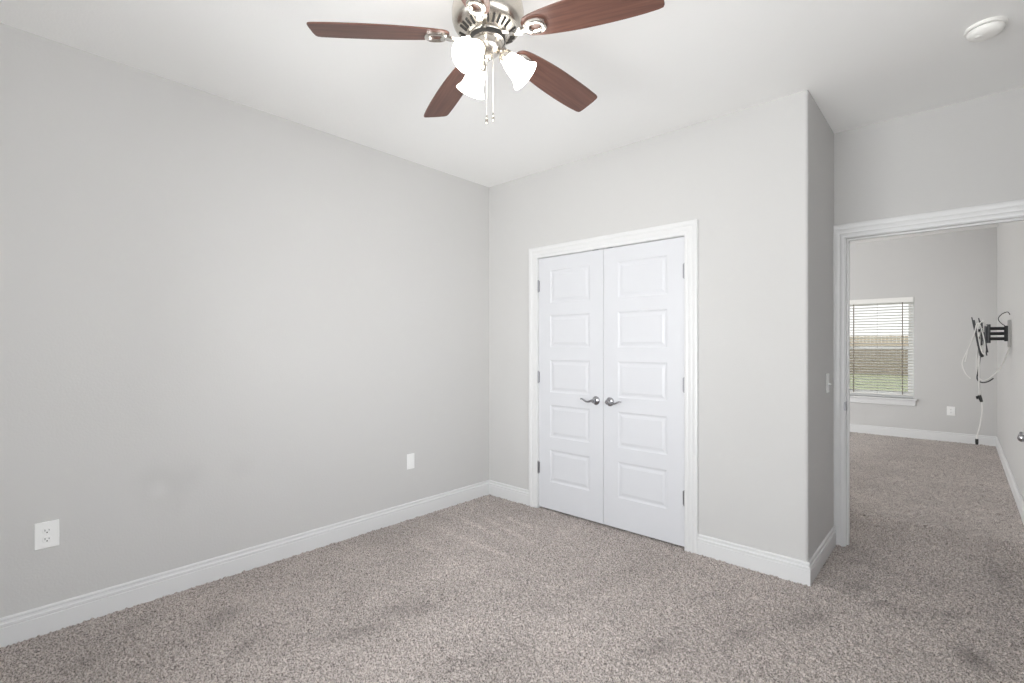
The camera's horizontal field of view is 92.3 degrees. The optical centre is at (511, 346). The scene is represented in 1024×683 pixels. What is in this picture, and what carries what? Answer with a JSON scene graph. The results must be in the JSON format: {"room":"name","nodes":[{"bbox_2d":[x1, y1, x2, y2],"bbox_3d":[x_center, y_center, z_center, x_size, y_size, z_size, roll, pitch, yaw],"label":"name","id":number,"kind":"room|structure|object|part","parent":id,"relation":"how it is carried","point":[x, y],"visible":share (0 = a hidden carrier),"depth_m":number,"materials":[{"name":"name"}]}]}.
{"room":"empty bedroom","nodes":[
{"label":"empty bedroom","id":0,"kind":"room"},
{"bbox_2d":[0,23,488,617],"bbox_3d":[-1.469,-0.026,3.097,0.120,2.790,3.620,0,0,42],"label":"wall","id":1,"kind":"structure","parent":0,"point":[227,326],"depth_m":2.73,"materials":[{"name":"grey paint"}]},
{"bbox_2d":[34,519,58,549],"bbox_3d":[-2.142,0.867,2.264,0.008,0.122,0.084,0,0,42],"label":"wall outlet","id":2,"kind":"object","parent":1,"relation":"attached to","point":[46,534],"visible":1,"depth_m":2.26,"materials":[{"name":"white plastic"}]},
{"bbox_2d":[42,536,51,542],"bbox_3d":[-2.140,0.886,2.262,0.003,0.027,0.033,0,0,42],"label":"receptacle","id":3,"kind":"object","parent":2,"relation":"attached to","point":[45,539],"depth_m":2.26,"materials":[{"name":"grey plastic"}]},
{"bbox_2d":[42,527,51,533],"bbox_3d":[-2.140,0.848,2.262,0.003,0.027,0.033,0,0,42],"label":"receptacle","id":4,"kind":"object","parent":2,"relation":"attached to","point":[45,530],"depth_m":2.26,"materials":[{"name":"grey plastic"}]},
{"bbox_2d":[0,480,489,647],"bbox_3d":[-1.379,1.255,3.096,0.014,0.128,3.500,0,0,42],"label":"baseboard","id":5,"kind":"structure","parent":1,"relation":"attached to","point":[25,625],"depth_m":2.73,"materials":[{"name":"white paint"}]},
{"bbox_2d":[407,453,413,469],"bbox_3d":[-0.775,0.879,3.764,0.008,0.116,0.069,0,0,42],"label":"wall plate","id":6,"kind":"object","parent":1,"relation":"attached to","point":[410,457],"visible":1,"depth_m":3.76,"materials":[{"name":"white plastic"}]},
{"bbox_2d":[0,432,1023,682],"bbox_3d":[1.227,1.327,4.787,5.590,0.045,9.710,0,0,42],"label":"floor","id":7,"kind":"structure","parent":0,"point":[927,586],"depth_m":2.48,"materials":[{"name":"carpet"}]},
{"bbox_2d":[0,0,1023,186],"bbox_3d":[0.122,-1.471,2.163,3.730,0.100,4.382,0,0,42],"label":"ceiling","id":8,"kind":"structure","parent":0,"point":[680,64],"depth_m":2.44,"materials":[{"name":"paint"}]},
{"bbox_2d":[306,0,664,123],"bbox_3d":[-0.062,-1.143,1.960,1.284,0.557,1.241,0,0,42],"label":"ceiling fan","id":9,"kind":"object","parent":8,"relation":"hanging from","point":[484,28],"visible":1,"depth_m":1.86,"materials":[{"name":"brown wood"}]},
{"bbox_3d":[-0.497,-1.193,1.865,0.516,0.006,0.140,-4,14,-9],"label":"blade","id":10,"kind":"part","parent":9,"relation":"part of","materials":[{"name":"brown wood"}]},
{"bbox_3d":[-0.281,-1.193,2.292,0.140,0.006,0.516,-15,3,-27],"label":"blade","id":11,"kind":"part","parent":9,"relation":"part of","materials":[{"name":"brown wood"}]},
{"bbox_3d":[-0.152,-1.087,1.822,0.124,0.135,0.136,0,0,28],"label":"lamp shade","id":12,"kind":"part","parent":9,"relation":"part of","materials":[{"name":"white glass"}]},
{"bbox_3d":[-0.159,-1.087,2.034,0.124,0.135,0.136,0,0,-32],"label":"lamp shade","id":13,"kind":"part","parent":9,"relation":"part of","materials":[{"name":"white glass"}]},
{"bbox_3d":[-0.141,-1.110,1.843,0.049,0.070,0.071,0,0,28],"label":"bulb","id":14,"kind":"part","parent":9,"relation":"part of","materials":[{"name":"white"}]},
{"bbox_3d":[-0.157,-1.193,1.528,0.140,0.006,0.516,13,5,8],"label":"blade","id":15,"kind":"part","parent":9,"relation":"part of","materials":[{"name":"brown wood"}]},
{"bbox_3d":[-0.127,-1.141,1.870,0.058,0.062,0.060,0,0,28],"label":"lamp arm","id":16,"kind":"part","parent":9,"relation":"part of","materials":[{"name":"silver metal"}]},
{"bbox_3d":[-0.131,-1.141,1.988,0.058,0.062,0.060,0,0,-32],"label":"lamp arm","id":17,"kind":"part","parent":9,"relation":"part of","materials":[{"name":"silver metal"}]},
{"bbox_3d":[-0.099,-1.022,1.910,0.004,0.257,0.003,0,0,42],"label":"pull chain","id":18,"kind":"part","parent":9,"relation":"part of","materials":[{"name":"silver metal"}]},
{"bbox_3d":[-0.026,-1.141,1.933,0.060,0.062,0.058,0,0,-2],"label":"lamp arm","id":19,"kind":"part","parent":9,"relation":"part of","materials":[{"name":"silver metal"}]},
{"bbox_3d":[0.028,-1.087,1.935,0.136,0.135,0.124,0,0,-2],"label":"lamp shade","id":20,"kind":"part","parent":9,"relation":"part of","materials":[{"name":"white glass"}]},
{"bbox_3d":[0.192,-1.193,2.219,0.516,0.006,0.140,5,-17,-45],"label":"blade","id":21,"kind":"part","parent":9,"relation":"part of","materials":[{"name":"brown wood"}]},
{"bbox_3d":[0.269,-1.193,1.746,0.516,0.006,0.140,4,-11,27],"label":"blade","id":22,"kind":"part","parent":9,"relation":"part of","materials":[{"name":"brown wood"}]},
{"bbox_2d":[964,16,1008,41],"bbox_3d":[2.103,-1.397,2.183,0.144,0.047,0.144,0,0,42],"label":"smoke detector","id":23,"kind":"object","parent":8,"relation":"attached to","point":[986,29],"visible":1,"depth_m":2.15,"materials":[{"name":"white plastic"}]},
{"bbox_2d":[489,90,833,561],"bbox_3d":[0.927,-0.026,3.878,2.611,2.790,0.762,0,0,42],"label":"wall","id":24,"kind":"structure","parent":0,"point":[757,181],"depth_m":3.02,"materials":[{"name":"grey paint"}]},
{"bbox_2d":[489,480,528,505],"bbox_3d":[-0.027,1.255,4.222,0.466,0.128,0.014,0,0,42],"label":"baseboard","id":25,"kind":"structure","parent":24,"relation":"attached to","point":[505,491],"depth_m":4.21,"materials":[{"name":"white paint"}]},
{"bbox_2d":[538,249,603,523],"bbox_3d":[0.435,0.293,3.804,0.616,2.015,0.088,0,0,42],"label":"door","id":26,"kind":"structure","parent":24,"relation":"in","point":[570,286],"depth_m":3.79,"materials":[{"name":"white paint"}]},
{"bbox_3d":[0.560,0.401,3.648,0.130,0.033,0.027,0,0,42],"label":"lever","id":27,"kind":"part","parent":26,"relation":"part of","materials":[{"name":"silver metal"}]},
{"bbox_3d":[0.613,0.401,3.634,0.066,0.066,0.030,0,0,42],"label":"handle","id":28,"kind":"part","parent":26,"relation":"part of","materials":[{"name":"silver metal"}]},
{"bbox_2d":[529,219,697,553],"bbox_3d":[0.699,0.256,3.635,1.404,2.127,0.134,0,0,42],"label":"trim","id":29,"kind":"structure","parent":24,"relation":"attached to","point":[688,230],"depth_m":3.17,"materials":[{"name":"white paint"}]},
{"bbox_2d":[604,237,683,546],"bbox_3d":[0.892,0.293,3.388,0.614,2.015,0.088,0,0,42],"label":"door","id":30,"kind":"structure","parent":24,"relation":"in","point":[644,282],"depth_m":3.39,"materials":[{"name":"white paint"}]},
{"bbox_3d":[0.701,0.401,3.554,0.066,0.066,0.030,0,0,42],"label":"handle","id":31,"kind":"part","parent":30,"relation":"part of","materials":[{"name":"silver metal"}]},
{"bbox_3d":[0.720,0.401,3.503,0.130,0.033,0.027,0,0,42],"label":"lever","id":32,"kind":"part","parent":30,"relation":"part of","materials":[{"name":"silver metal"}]},
{"bbox_2d":[697,526,835,585],"bbox_3d":[1.667,1.255,3.195,0.626,0.128,0.776,0,0,42],"label":"baseboard","id":33,"kind":"structure","parent":24,"relation":"attached to","point":[784,567],"depth_m":2.89,"materials":[{"name":"white paint"}]},
{"bbox_2d":[826,373,830,392],"bbox_3d":[2.001,0.231,3.101,0.023,0.122,0.075,0,0,42],"label":"light switch","id":34,"kind":"object","parent":24,"relation":"attached to","point":[827,374],"visible":1,"depth_m":3.09,"materials":[{"name":"white plastic"}]},
{"bbox_3d":[1.995,0.231,3.107,0.006,0.122,0.075,0,0,42],"label":"plate","id":35,"kind":"part","parent":34,"relation":"part of","materials":[{"name":"white plastic"}]},
{"bbox_2d":[850,227,996,436],"bbox_3d":[4.475,-0.106,8.363,5.614,2.950,0.150,0,0,42],"label":"wall","id":36,"kind":"structure","parent":0,"point":[951,277],"depth_m":6.88,"materials":[{"name":"grey paint"}]},
{"bbox_2d":[850,302,916,405],"bbox_3d":[5.499,0.072,7.395,0.922,1.570,0.190,0,0,42],"label":"window","id":37,"kind":"structure","parent":36,"relation":"in","point":[903,400],"depth_m":7.24,"materials":[{"name":"white plastic"}]},
{"bbox_3d":[5.530,0.353,7.429,0.782,0.732,0.025,0,0,42],"label":"sash","id":38,"kind":"part","parent":37,"relation":"part of","materials":[{"name":"white plastic"}]},
{"bbox_2d":[850,297,913,395],"bbox_3d":[5.482,-0.002,7.376,0.848,1.427,0.072,0,0,42],"label":"window blind","id":39,"kind":"object","parent":37,"relation":"attached to","point":[895,301],"visible":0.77,"depth_m":7.33,"materials":[{"name":"white plastic"}]},
{"bbox_3d":[5.486,0.703,7.380,0.840,0.018,0.050,0,0,42],"label":"rail","id":40,"kind":"part","parent":39,"relation":"part of","materials":[{"name":"white"}]},
{"bbox_3d":[5.476,0.804,7.369,0.922,0.105,0.120,0,0,42],"label":"sill","id":41,"kind":"part","parent":37,"relation":"part of","materials":[{"name":"white paint"}]},
{"bbox_3d":[5.548,-0.324,7.449,0.782,0.709,0.025,0,0,42],"label":"sash","id":42,"kind":"part","parent":37,"relation":"part of","materials":[{"name":"white plastic"}]},
{"bbox_2d":[850,424,995,445],"bbox_3d":[4.419,1.255,8.302,5.374,0.128,0.014,0,0,42],"label":"baseboard","id":43,"kind":"structure","parent":36,"relation":"attached to","point":[868,429],"depth_m":6.98,"materials":[{"name":"white paint"}]},
{"bbox_2d":[947,406,954,415],"bbox_3d":[6.073,0.892,6.799,0.088,0.125,0.008,0,0,42],"label":"wall outlet","id":44,"kind":"object","parent":36,"relation":"attached to","point":[950,410],"visible":1,"depth_m":6.80,"materials":[{"name":"white plastic"}]},
{"bbox_2d":[850,224,997,243],"bbox_3d":[2.746,-1.631,6.465,5.614,0.100,5.283,0,0,42],"label":"ceiling","id":45,"kind":"structure","parent":0,"point":[991,225],"depth_m":6.88,"materials":[{"name":"paint"}]},
{"bbox_2d":[834,87,1023,224],"bbox_3d":[0.934,-0.106,4.465,5.630,2.950,0.115,0,0,42],"label":"wall","id":46,"kind":"structure","parent":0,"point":[970,152],"depth_m":2.94,"materials":[{"name":"grey paint"}]},
{"bbox_2d":[834,199,1023,546],"bbox_3d":[2.546,0.257,2.996,1.023,2.124,0.153,0,0,42],"label":"door frame","id":47,"kind":"structure","parent":46,"relation":"attached to","point":[1013,210],"depth_m":3.24,"materials":[{"name":"white paint"}]},
{"bbox_2d":[997,221,1023,500],"bbox_3d":[4.726,-0.106,4.560,0.120,2.950,5.133,0,0,42],"label":"wall","id":48,"kind":"structure","parent":0,"point":[1010,235],"depth_m":4.67,"materials":[{"name":"grey paint"}]},
{"bbox_2d":[971,317,1010,355],"bbox_3d":[4.707,-0.098,4.836,0.281,0.381,0.254,0,0,42],"label":"bracket","id":49,"kind":"object","parent":48,"relation":"attached to","point":[987,332],"visible":0.94,"depth_m":4.81,"materials":[{"name":"black metal"}]},
{"bbox_2d":[962,320,983,378],"bbox_3d":[4.574,0.033,4.879,0.166,0.578,0.026,0,0,42],"label":"cable","id":50,"kind":"object","parent":49,"relation":"hanging from","point":[982,320],"visible":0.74,"depth_m":4.91,"materials":[{"name":"white plastic"}]},
{"bbox_2d":[965,321,986,361],"bbox_3d":[4.543,-0.048,4.808,0.170,0.396,0.049,0,0,26],"label":"coiled cable","id":51,"kind":"object","parent":49,"relation":"attached to","point":[981,321],"visible":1,"depth_m":4.79,"materials":[{"name":"white plastic"}]},
{"bbox_3d":[4.554,-0.098,4.820,0.077,0.381,0.024,0,0,42],"label":"bracket rail","id":52,"kind":"part","parent":49,"relation":"part of","materials":[{"name":"grey metal"}]},
{"bbox_2d":[975,328,982,444],"bbox_3d":[4.633,0.396,4.877,0.057,1.157,0.027,0,0,42],"label":"power cable","id":53,"kind":"object","parent":49,"relation":"hanging from","point":[976,439],"visible":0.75,"depth_m":4.87,"materials":[{"name":"white plastic"}]},
{"bbox_2d":[976,336,982,401],"bbox_3d":[4.594,0.223,4.831,0.053,0.648,0.029,0,0,42],"label":"cable","id":54,"kind":"object","parent":49,"relation":"hanging from","point":[979,396],"visible":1,"depth_m":4.83,"materials":[{"name":"white plastic"}]},
{"bbox_3d":[4.749,-0.098,4.954,0.077,0.381,0.024,0,0,42],"label":"bracket rail","id":55,"kind":"part","parent":49,"relation":"part of","materials":[{"name":"grey metal"}]},
{"bbox_2d":[976,332,993,382],"bbox_3d":[4.642,0.110,4.823,0.126,0.502,0.030,0,0,42],"label":"cable","id":56,"kind":"object","parent":49,"relation":"hanging from","point":[982,355],"visible":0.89,"depth_m":4.84,"materials":[{"name":"grey plastic"}]},
{"bbox_3d":[4.696,-0.126,4.846,0.033,0.184,0.034,0,0,42],"label":"pivot post","id":57,"kind":"part","parent":49,"relation":"part of","materials":[{"name":"grey metal"}]},
{"bbox_2d":[976,332,1009,380],"bbox_3d":[4.700,0.099,4.801,0.248,0.481,0.028,0,0,36],"label":"cable","id":58,"kind":"object","parent":49,"relation":"hanging from","point":[979,332],"visible":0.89,"depth_m":4.81,"materials":[{"name":"white plastic"}]},
{"bbox_3d":[4.744,-0.076,4.809,0.120,0.031,0.031,0,0,38],"label":"arm","id":59,"kind":"part","parent":49,"relation":"part of","materials":[{"name":"grey metal"}]},
{"bbox_3d":[4.744,-0.126,4.809,0.120,0.031,0.031,0,0,38],"label":"arm","id":60,"kind":"part","parent":49,"relation":"part of","materials":[{"name":"grey metal"}]},
{"bbox_3d":[4.744,-0.176,4.809,0.120,0.031,0.031,0,0,38],"label":"arm","id":61,"kind":"part","parent":49,"relation":"part of","materials":[{"name":"grey metal"}]},
{"bbox_3d":[4.810,-0.126,4.756,0.020,0.260,0.120,0,0,42],"label":"mounting plate","id":62,"kind":"part","parent":49,"relation":"part of","materials":[{"name":"silver metal"}]},
{"bbox_2d":[996,437,1023,523],"bbox_3d":[4.671,1.255,4.599,0.014,0.128,5.118,0,0,42],"label":"baseboard","id":63,"kind":"structure","parent":48,"relation":"attached to","point":[1019,501],"depth_m":4.49,"materials":[{"name":"white paint"}]},
{"bbox_2d":[1017,432,1023,441],"bbox_3d":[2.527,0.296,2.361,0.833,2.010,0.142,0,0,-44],"label":"door knob","id":64,"kind":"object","parent":48,"relation":"in","point":[1020,437],"depth_m":2.15,"materials":[{"name":"silver metal"}]},
{"label":"outside","id":65,"kind":"structure","parent":0,"visible":0},
{"bbox_2d":[850,359,907,391],"bbox_3d":[27.308,1.569,30.876,85.000,0.200,63.790,0,0,42],"label":"ground","id":66,"kind":"structure","parent":65,"point":[857,375],"depth_m":20.06,"materials":[{"name":"green plant"}]},
{"bbox_2d":[850,336,907,375],"bbox_3d":[22.296,0.448,21.813,19.800,1.982,0.060,0,0,42],"label":"wooden fence","id":67,"kind":"object","parent":66,"relation":"on","point":[861,367],"visible":0.18,"depth_m":25.06,"materials":[{"name":"beige wood"}]}
]}

